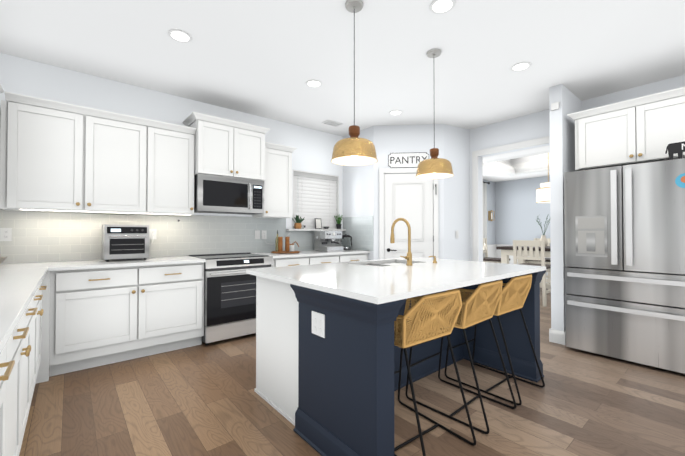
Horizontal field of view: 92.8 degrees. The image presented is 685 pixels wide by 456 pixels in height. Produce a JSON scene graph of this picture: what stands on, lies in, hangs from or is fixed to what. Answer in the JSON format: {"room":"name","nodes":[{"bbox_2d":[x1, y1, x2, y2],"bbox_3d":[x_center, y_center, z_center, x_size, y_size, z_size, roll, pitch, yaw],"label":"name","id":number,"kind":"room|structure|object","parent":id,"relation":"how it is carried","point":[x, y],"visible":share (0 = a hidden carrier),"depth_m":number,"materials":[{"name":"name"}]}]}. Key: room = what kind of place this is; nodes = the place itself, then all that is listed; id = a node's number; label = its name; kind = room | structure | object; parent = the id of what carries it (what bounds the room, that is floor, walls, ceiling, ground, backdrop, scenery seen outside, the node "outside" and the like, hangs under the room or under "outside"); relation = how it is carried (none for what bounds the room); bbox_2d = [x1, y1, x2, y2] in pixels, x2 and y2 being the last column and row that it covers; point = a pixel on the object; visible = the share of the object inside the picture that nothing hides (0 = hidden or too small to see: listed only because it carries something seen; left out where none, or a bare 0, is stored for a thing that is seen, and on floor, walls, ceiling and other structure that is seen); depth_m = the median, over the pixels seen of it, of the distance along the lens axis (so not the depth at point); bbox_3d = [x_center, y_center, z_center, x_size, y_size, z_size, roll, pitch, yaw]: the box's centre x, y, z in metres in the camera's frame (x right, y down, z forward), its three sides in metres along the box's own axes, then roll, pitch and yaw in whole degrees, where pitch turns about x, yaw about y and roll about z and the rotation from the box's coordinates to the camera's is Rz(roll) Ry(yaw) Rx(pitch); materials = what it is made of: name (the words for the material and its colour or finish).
{"room":"kitchen","nodes":[
{"label":"kitchen","id":0,"kind":"room"},
{"bbox_2d":[0,53,342,325],"bbox_3d":[-1.719,-0.147,4.068,4.390,2.790,0.120,1,-1,-40],"label":"wall","id":1,"kind":"structure","parent":0,"point":[313,152],"depth_m":3.62,"materials":[{"name":"white paint"}]},
{"bbox_2d":[0,91,155,214],"bbox_3d":[-2.479,-0.634,3.144,1.108,0.955,0.328,1,-1,-40],"label":"upper cabinet","id":2,"kind":"object","parent":1,"relation":"attached to","point":[58,159],"depth_m":2.96,"materials":[{"name":"white wood"}]},
{"bbox_2d":[0,209,343,263],"bbox_3d":[-1.631,0.070,4.055,4.269,0.525,0.008,1,-1,-40],"label":"tile backsplash","id":3,"kind":"structure","parent":1,"relation":"attached to","point":[42,236],"depth_m":3.59,"materials":[{"name":"grey tile"}]},
{"bbox_2d":[0,228,11,240],"label":"outlet plates","id":4,"kind":"object","parent":3,"relation":"attached to","point":[5,234],"depth_m":2.90,"materials":[{"name":"white plastic"}]},
{"bbox_2d":[149,229,156,245],"label":"outlet plates","id":5,"kind":"object","parent":3,"relation":"attached to","point":[152,232],"depth_m":3.64,"materials":[{"name":"white plastic"}]},
{"bbox_2d":[255,230,266,238],"label":"outlet plates","id":6,"kind":"object","parent":3,"relation":"attached to","point":[257,232],"depth_m":4.47,"materials":[{"name":"white plastic"}]},
{"bbox_2d":[156,120,195,214],"bbox_3d":[-1.950,-0.628,3.586,0.528,0.955,0.328,1,-1,-40],"label":"upper cabinet","id":7,"kind":"object","parent":1,"relation":"attached to","point":[175,150],"depth_m":3.50,"materials":[{"name":"white wood"}]},
{"bbox_2d":[182,111,270,180],"bbox_3d":[-1.397,-0.925,3.983,0.931,0.660,0.434,1,-1,-40],"label":"upper cabinet","id":8,"kind":"object","parent":1,"relation":"attached to","point":[233,149],"visible":1,"depth_m":3.80,"materials":[{"name":"white wood"}]},
{"bbox_2d":[194,174,263,214],"bbox_3d":[-1.394,-0.387,3.966,0.792,0.410,0.450,1,-1,-40],"label":"microwave","id":9,"kind":"object","parent":8,"relation":"attached to","point":[221,194],"visible":1,"depth_m":3.80,"materials":[{"name":"grey metal"}]},
{"bbox_2d":[252,142,297,217],"bbox_3d":[-0.916,-0.617,4.427,0.488,0.955,0.364,1,-1,-40],"label":"upper cabinet","id":10,"kind":"object","parent":1,"relation":"attached to","point":[278,186],"visible":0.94,"depth_m":4.30,"materials":[{"name":"white wood"}]},
{"bbox_2d":[292,169,338,228],"bbox_3d":[-0.447,-0.424,5.155,1.290,1.280,0.149,1,-1,-40],"label":"window","id":11,"kind":"structure","parent":1,"relation":"in","point":[315,195],"depth_m":5.12,"materials":[{"name":"white"}]},
{"bbox_2d":[286,229,345,230],"bbox_3d":[-0.398,0.030,5.060,1.072,0.027,0.130,1,-1,-40],"label":"window sill ledge","id":12,"kind":"object","parent":11,"relation":"attached to","point":[315,229],"visible":0.98,"depth_m":4.97,"materials":[{"name":"white stone"}]},
{"bbox_2d":[292,215,304,228],"bbox_3d":[-0.651,-0.093,4.790,0.170,0.211,0.171,1,-1,-40],"label":"potted plant","id":13,"kind":"object","parent":12,"relation":"on","point":[297,224],"visible":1,"depth_m":4.77,"materials":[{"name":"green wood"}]},
{"bbox_2d":[303,218,328,228],"bbox_3d":[-0.405,-0.067,5.035,0.488,0.165,0.096,1,-1,-40],"label":"picture frame","id":14,"kind":"object","parent":12,"relation":"on","point":[318,224],"visible":0.9,"depth_m":5.06,"materials":[{"name":"black plastic"}]},
{"bbox_2d":[334,215,342,228],"bbox_3d":[-0.065,-0.108,5.321,0.156,0.254,0.152,1,-1,-40],"label":"potted plant","id":15,"kind":"object","parent":12,"relation":"on","point":[338,221],"visible":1,"depth_m":5.28,"materials":[{"name":"green plant"}]},
{"bbox_2d":[0,0,684,136],"bbox_3d":[-0.210,-1.623,1.620,7.780,0.100,11.000,1,-1,-40],"label":"ceiling","id":16,"kind":"structure","parent":0,"point":[268,59],"depth_m":2.88,"materials":[{"name":"white paint"}]},
{"bbox_2d":[168,29,191,42],"bbox_3d":[-1.318,-1.557,2.648,0.175,0.006,0.175,0,-1,5],"label":"recessed light","id":17,"kind":"object","parent":16,"relation":"in","point":[178,35],"depth_m":2.64,"materials":[{"name":"white plastic"}]},
{"bbox_2d":[306,80,321,86],"bbox_3d":[-0.305,-1.546,3.495,0.175,0.006,0.175,0,-1,5],"label":"recessed light","id":18,"kind":"object","parent":16,"relation":"in","point":[311,83],"depth_m":3.49,"materials":[{"name":"white plastic"}]},
{"bbox_2d":[322,120,342,126],"bbox_3d":[-0.146,-1.528,4.769,0.280,0.010,0.150,1,-1,-40],"label":"air vent","id":19,"kind":"object","parent":16,"relation":"in","point":[329,122],"depth_m":4.76,"materials":[{"name":"white metal"}]},
{"bbox_2d":[331,0,377,165],"bbox_3d":[0.082,-1.014,2.276,0.327,1.099,0.327,1,-1,-40],"label":"pendant light","id":20,"kind":"object","parent":16,"relation":"hanging from","point":[354,149],"visible":1,"depth_m":2.23,"materials":[{"name":"gold metal"}]},
{"bbox_2d":[389,110,401,114],"bbox_3d":[0.707,-1.536,4.341,0.175,0.006,0.175,0,-1,5],"label":"recessed light","id":21,"kind":"object","parent":16,"relation":"in","point":[394,112],"depth_m":4.33,"materials":[{"name":"white plastic"}]},
{"bbox_2d":[416,48,453,178],"bbox_3d":[0.811,-1.007,2.885,0.327,1.099,0.327,1,-1,-40],"label":"pendant light","id":22,"kind":"object","parent":16,"relation":"hanging from","point":[434,167],"visible":1,"depth_m":2.81,"materials":[{"name":"gold metal"}]},
{"bbox_2d":[430,0,455,13],"bbox_3d":[0.702,-1.561,2.290,0.175,0.006,0.175,0,-1,5],"label":"recessed light","id":23,"kind":"object","parent":16,"relation":"in","point":[440,6],"depth_m":2.30,"materials":[{"name":"white plastic"}]},
{"bbox_2d":[510,62,530,70],"bbox_3d":[1.714,-1.551,3.137,0.175,0.006,0.175,0,-1,5],"label":"recessed light","id":24,"kind":"object","parent":16,"relation":"in","point":[520,66],"depth_m":3.13,"materials":[{"name":"white plastic"}]},
{"bbox_2d":[19,288,684,455],"bbox_3d":[1.409,1.264,2.937,12.000,0.060,11.000,1,-1,-40],"label":"floor","id":25,"kind":"structure","parent":0,"point":[202,399],"depth_m":2.19,"materials":[{"name":"brown wood"}]},
{"bbox_2d":[0,332,15,455],"bbox_3d":[-1.260,0.765,0.759,0.619,0.882,0.572,1,-1,-40],"label":"base cabinet","id":26,"kind":"object","parent":25,"relation":"on","point":[8,361],"depth_m":1.17,"materials":[{"name":"white wood"}]},
{"bbox_2d":[16,304,31,455],"bbox_3d":[-1.706,0.772,1.292,0.619,0.882,1.064,1,-1,-40],"label":"base cabinet","id":27,"kind":"object","parent":25,"relation":"on","point":[24,325],"depth_m":1.53,"materials":[{"name":"white wood"}]},
{"bbox_2d":[0,268,47,355],"bbox_3d":[-1.833,0.316,1.480,0.642,0.030,2.394,1,-1,-40],"label":"countertop","id":28,"kind":"structure","parent":27,"relation":"on","point":[17,286],"depth_m":1.48,"materials":[{"name":"white stone"}]},
{"bbox_2d":[32,271,49,396],"bbox_3d":[-2.299,0.781,2.035,0.662,0.882,1.087,1,-1,-40],"label":"base cabinet","id":29,"kind":"object","parent":25,"relation":"on","point":[40,302],"depth_m":2.58,"materials":[{"name":"white wood"}]},
{"bbox_2d":[49,264,203,376],"bbox_3d":[-2.100,0.797,3.254,1.205,0.882,0.619,1,-1,-40],"label":"base cabinet","id":30,"kind":"object","parent":25,"relation":"on","point":[104,312],"depth_m":2.95,"materials":[{"name":"white wood"}]},
{"bbox_2d":[0,256,205,271],"bbox_3d":[-2.339,0.336,3.035,1.860,0.030,0.640,1,-1,-40],"label":"countertop","id":31,"kind":"structure","parent":30,"relation":"on","point":[62,266],"depth_m":2.97,"materials":[{"name":"white stone"}]},
{"bbox_2d":[101,224,148,261],"bbox_3d":[-2.194,0.146,3.300,0.370,0.354,0.374,1,-1,-40],"label":"toaster oven","id":32,"kind":"object","parent":31,"relation":"on","point":[125,241],"visible":1,"depth_m":3.18,"materials":[{"name":"silver metal"}]},
{"bbox_2d":[189,252,272,344],"bbox_3d":[-1.307,0.783,3.848,0.766,0.925,0.704,1,-1,-40],"label":"range","id":33,"kind":"object","parent":25,"relation":"on","point":[229,297],"visible":0.67,"depth_m":3.55,"materials":[{"name":"grey metal"}]},
{"bbox_2d":[261,254,343,266],"bbox_3d":[-0.616,0.812,4.494,1.120,0.882,0.619,1,-1,-40],"label":"base cabinet","id":34,"kind":"object","parent":25,"relation":"on","point":[305,258],"depth_m":4.23,"materials":[{"name":"white wood"}]},
{"bbox_2d":[264,250,369,257],"bbox_3d":[-0.413,0.356,4.646,1.620,0.030,0.640,1,-1,-40],"label":"countertop","id":35,"kind":"structure","parent":34,"relation":"on","point":[314,253],"depth_m":4.32,"materials":[{"name":"white stone"}]},
{"bbox_2d":[271,230,299,253],"bbox_3d":[-0.775,0.183,4.449,0.390,0.309,0.390,1,-1,-40],"label":"tray","id":36,"kind":"object","parent":35,"relation":"on","point":[289,248],"visible":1,"depth_m":4.42,"materials":[{"name":"brown wood"}]},
{"bbox_2d":[314,231,343,251],"bbox_3d":[-0.179,0.194,4.890,0.363,0.300,0.387,1,-1,-40],"label":"coffee machine","id":37,"kind":"object","parent":35,"relation":"on","point":[325,241],"visible":1,"depth_m":4.84,"materials":[{"name":"silver metal"}]},
{"bbox_2d":[341,234,351,249],"bbox_3d":[0.071,0.220,5.182,0.231,0.254,0.160,1,-1,-40],"label":"kettle","id":38,"kind":"object","parent":35,"relation":"on","point":[346,241],"visible":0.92,"depth_m":5.11,"materials":[{"name":"grey metal"}]},
{"bbox_2d":[344,254,367,261],"bbox_3d":[-0.044,0.818,4.972,0.639,0.882,0.619,1,-1,-40],"label":"base cabinet","id":39,"kind":"object","parent":25,"relation":"on","point":[347,257],"depth_m":4.76,"materials":[{"name":"white wood"}]},
{"bbox_2d":[246,269,545,455],"bbox_3d":[0.487,0.787,2.567,2.000,0.883,1.344,1,-1,-40],"label":"kitchen island","id":40,"kind":"object","parent":25,"relation":"on","point":[331,393],"depth_m":1.87,"materials":[{"name":"blue wood"}]},
{"bbox_2d":[312,311,324,337],"bbox_3d":[-0.135,0.532,1.805,0.008,0.125,0.120,1,-1,-40],"label":"outlet","id":41,"kind":"object","parent":40,"relation":"attached to","point":[318,324],"visible":1,"depth_m":1.80,"materials":[{"name":"white plastic"}]},
{"bbox_2d":[246,262,481,300],"bbox_3d":[0.059,0.326,2.224,0.900,0.030,1.370,1,-1,-40],"label":"island countertop","id":42,"kind":"structure","parent":40,"relation":"on","point":[372,282],"depth_m":1.96,"materials":[{"name":"white stone"}]},
{"bbox_2d":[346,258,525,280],"bbox_3d":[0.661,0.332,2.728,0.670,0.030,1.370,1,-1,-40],"label":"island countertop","id":43,"kind":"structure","parent":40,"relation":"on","point":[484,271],"depth_m":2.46,"materials":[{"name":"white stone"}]},
{"bbox_2d":[370,261,413,264],"bbox_3d":[0.532,0.443,3.107,0.380,0.206,0.398,1,-1,-40],"label":"sink","id":44,"kind":"object","parent":43,"relation":"in","point":[371,262],"depth_m":3.25,"materials":[{"name":"silver metal"}]},
{"bbox_2d":[390,218,412,265],"bbox_3d":[0.477,0.114,2.819,0.143,0.408,0.236,1,-1,-40],"label":"faucet","id":45,"kind":"object","parent":43,"relation":"on","point":[408,257],"visible":1,"depth_m":2.77,"materials":[{"name":"gold metal"}]},
{"bbox_2d":[394,290,475,455],"bbox_3d":[0.395,0.784,1.925,0.521,0.871,0.619,1,-1,-40],"label":"stool","id":46,"kind":"object","parent":25,"relation":"on","point":[420,321],"visible":0.79,"depth_m":1.79,"materials":[{"name":"brown wicker"}]},
{"bbox_2d":[405,280,516,433],"bbox_3d":[0.818,0.788,2.279,0.515,0.871,0.613,1,-1,-40],"label":"stool","id":47,"kind":"object","parent":25,"relation":"on","point":[481,301],"visible":0.62,"depth_m":2.16,"materials":[{"name":"brown wicker"}]},
{"bbox_2d":[444,274,544,405],"bbox_3d":[1.194,0.792,2.594,0.511,0.871,0.606,1,-1,-40],"label":"stool","id":48,"kind":"object","parent":25,"relation":"on","point":[514,292],"visible":0.69,"depth_m":2.48,"materials":[{"name":"brown wicker"}]},
{"bbox_2d":[483,238,509,262],"bbox_3d":[3.172,0.754,6.915,0.470,1.060,0.550,1,-1,-40],"label":"dining chair","id":49,"kind":"object","parent":25,"relation":"on","point":[490,259],"visible":0.19,"depth_m":6.88,"materials":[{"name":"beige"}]},
{"bbox_2d":[496,246,550,288],"bbox_3d":[3.919,0.815,6.052,1.000,0.915,1.650,1,-1,-40],"label":"dining table","id":50,"kind":"object","parent":25,"relation":"on","point":[506,251],"visible":0.1,"depth_m":6.24,"materials":[{"name":"beige wood"}]},
{"bbox_2d":[536,215,549,246],"bbox_3d":[3.800,0.022,6.126,0.500,0.672,0.435,1,-1,-40],"label":"vase","id":51,"kind":"object","parent":50,"relation":"on","point":[543,238],"visible":0.79,"depth_m":6.17,"materials":[{"name":"beige ceramic"}]},
{"bbox_2d":[513,240,550,306],"bbox_3d":[3.251,0.736,5.527,0.550,1.060,0.470,1,-1,-40],"label":"dining chair","id":52,"kind":"object","parent":25,"relation":"on","point":[530,244],"visible":0.52,"depth_m":5.33,"materials":[{"name":"beige wood"}]},
{"bbox_2d":[525,238,550,289],"bbox_3d":[4.201,0.753,6.869,0.550,1.060,0.470,1,-1,-40],"label":"dining chair","id":53,"kind":"object","parent":25,"relation":"on","point":[548,261],"visible":0.12,"depth_m":6.74,"materials":[{"name":"beige wood"}]},
{"bbox_2d":[564,158,684,373],"bbox_3d":[2.865,0.335,3.225,0.911,1.805,0.920,1,-1,-40],"label":"fridge","id":54,"kind":"object","parent":25,"relation":"on","point":[625,261],"visible":1,"depth_m":2.93,"materials":[{"name":"silver metal"}]},
{"bbox_2d":[665,141,684,159],"bbox_3d":[2.914,-0.655,2.679,0.012,0.160,0.375,1,-1,-40],"label":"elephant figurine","id":55,"kind":"object","parent":54,"relation":"on","point":[672,149],"visible":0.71,"depth_m":2.77,"materials":[{"name":"black ceramic"}]},
{"bbox_2d":[343,124,469,260],"bbox_3d":[0.951,-0.132,5.287,1.270,2.790,1.675,1,-1,-40],"label":"wall","id":56,"kind":"structure","parent":0,"point":[361,187],"depth_m":4.88,"materials":[{"name":"white paint"}]},
{"bbox_2d":[344,216,372,250],"bbox_3d":[0.240,0.084,5.139,0.007,0.525,0.685,1,-1,-40],"label":"tile backsplash","id":57,"kind":"structure","parent":56,"relation":"attached to","point":[360,229],"depth_m":5.08,"materials":[{"name":"grey tile"}]},
{"bbox_2d":[388,152,428,167],"bbox_3d":[0.978,-1.005,4.837,0.600,0.225,0.010,0,-1,5],"label":"sign","id":58,"kind":"object","parent":56,"relation":"attached to","point":[409,164],"visible":0.79,"depth_m":4.83,"materials":[{"name":"white plastic"}]},
{"bbox_2d":[390,156,426,163],"bbox_3d":[0.983,-1.008,4.831,0.542,0.103,0.002,0,-1,6],"label":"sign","id":59,"kind":"object","parent":58,"relation":"attached to","point":[407,159],"visible":0.94,"depth_m":4.83,"materials":[{"name":"black plastic"}]},
{"bbox_2d":[379,168,438,258],"bbox_3d":[0.975,0.185,4.796,0.860,2.143,0.063,0,-1,5],"label":"pantry door","id":60,"kind":"structure","parent":56,"relation":"in","point":[410,197],"depth_m":4.82,"materials":[{"name":"white wood"}]},
{"bbox_2d":[483,180,496,257],"bbox_3d":[2.504,-0.196,6.993,3.060,2.960,0.150,1,-1,-40],"label":"wall","id":61,"kind":"structure","parent":0,"point":[491,188],"depth_m":7.83,"materials":[{"name":"white paint"}]},
{"bbox_2d":[483,181,489,257],"bbox_3d":[2.699,0.097,7.009,1.785,2.336,0.129,1,-1,-40],"label":"curtain","id":62,"kind":"object","parent":61,"relation":"hanging from","point":[484,210],"visible":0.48,"depth_m":7.41,"materials":[{"name":"white fabric"}]},
{"bbox_2d":[488,210,494,220],"bbox_3d":[3.525,-0.291,7.721,0.104,0.260,0.104,1,-1,-40],"label":"sconce","id":63,"kind":"object","parent":61,"relation":"attached to","point":[490,215],"visible":1,"depth_m":7.71,"materials":[{"name":"gold metal"}]},
{"bbox_2d":[483,146,549,181],"bbox_3d":[3.687,-1.423,5.625,3.100,0.540,3.550,1,-1,-40],"label":"ceiling","id":64,"kind":"structure","parent":0,"point":[488,175],"depth_m":6.81,"materials":[{"name":"white paint"}]},
{"bbox_2d":[483,162,515,174],"bbox_3d":[3.002,-1.263,6.444,1.500,0.240,0.170,1,-1,-40],"label":"crown molding","id":65,"kind":"structure","parent":64,"relation":"attached to","point":[497,165],"depth_m":6.58,"materials":[{"name":"white wood"}]},
{"bbox_2d":[483,150,549,163],"bbox_3d":[3.039,-1.280,5.082,0.170,0.240,2.308,1,-1,-40],"label":"crown molding","id":66,"kind":"structure","parent":64,"relation":"attached to","point":[543,152],"depth_m":5.35,"materials":[{"name":"white wood"}]},
{"bbox_2d":[509,159,549,175],"bbox_3d":[4.334,-1.267,6.165,0.170,0.240,2.308,1,-1,-40],"label":"crown molding","id":67,"kind":"structure","parent":64,"relation":"attached to","point":[539,165],"depth_m":6.66,"materials":[{"name":"white wood"}]},
{"bbox_2d":[536,153,549,202],"bbox_3d":[3.887,-1.036,6.160,0.406,1.100,0.406,1,-1,-40],"label":"dining chandelier","id":68,"kind":"object","parent":64,"relation":"hanging from","point":[543,193],"visible":0.52,"depth_m":6.07,"materials":[{"name":"white"}]},
{"bbox_2d":[496,176,550,282],"bbox_3d":[4.910,-0.200,6.633,0.150,2.960,3.790,1,-1,-40],"label":"wall","id":69,"kind":"structure","parent":0,"point":[515,207],"depth_m":7.54,"materials":[{"name":"white paint"}]},
{"bbox_2d":[549,84,581,330],"bbox_3d":[2.591,-0.151,3.761,0.709,2.790,0.120,1,-1,-40],"label":"wall","id":70,"kind":"structure","parent":0,"point":[562,142],"depth_m":3.54,"materials":[{"name":"white paint"}]},
{"bbox_2d":[549,328,559,341],"bbox_3d":[2.541,1.174,3.793,0.727,0.140,0.020,1,-1,-40],"label":"baseboard","id":71,"kind":"structure","parent":70,"relation":"attached to","point":[557,336],"depth_m":3.53,"materials":[{"name":"white wood"}]},
{"bbox_2d":[551,102,558,110],"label":"sensor","id":72,"kind":"object","parent":70,"relation":"attached to","point":[554,106],"depth_m":3.53,"materials":[{"name":"white plastic"}]},
{"bbox_2d":[560,330,565,344],"bbox_3d":[2.623,1.173,3.695,0.727,0.140,0.036,1,-1,-40],"label":"baseboard","id":73,"kind":"structure","parent":70,"relation":"attached to","point":[562,333],"depth_m":3.47,"materials":[{"name":"white wood"}]},
{"bbox_2d":[470,74,684,261],"bbox_3d":[3.782,-0.246,2.986,0.120,2.960,8.000,1,-1,-40],"label":"wall","id":74,"kind":"structure","parent":0,"point":[536,125],"depth_m":4.49,"materials":[{"name":"white paint"}]},
{"bbox_2d":[472,136,549,261],"bbox_3d":[2.448,0.037,4.578,0.160,2.435,1.230,1,-1,-40],"label":"door frame","id":75,"kind":"structure","parent":74,"relation":"attached to","point":[519,145],"depth_m":4.95,"materials":[{"name":"white wood"}]},
{"bbox_2d":[567,87,684,170],"bbox_3d":[3.011,-0.924,3.302,0.664,0.600,1.074,1,-1,-40],"label":"upper cabinet","id":76,"kind":"object","parent":74,"relation":"attached to","point":[643,132],"visible":0.98,"depth_m":3.13,"materials":[{"name":"white wood"}]},
{"bbox_3d":[-0.656,-0.205,-0.531,0.120,2.790,8.300,1,-1,-40],"label":"wall","id":77,"kind":"structure","parent":0,"visible":0},
{"bbox_2d":[0,83,3,112],"bbox_3d":[-2.151,-0.652,1.643,0.364,0.955,3.056,1,-1,-40],"label":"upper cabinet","id":78,"kind":"object","parent":77,"relation":"attached to","point":[1,89],"visible":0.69,"depth_m":2.60,"materials":[{"name":"white wood"}]}
]}

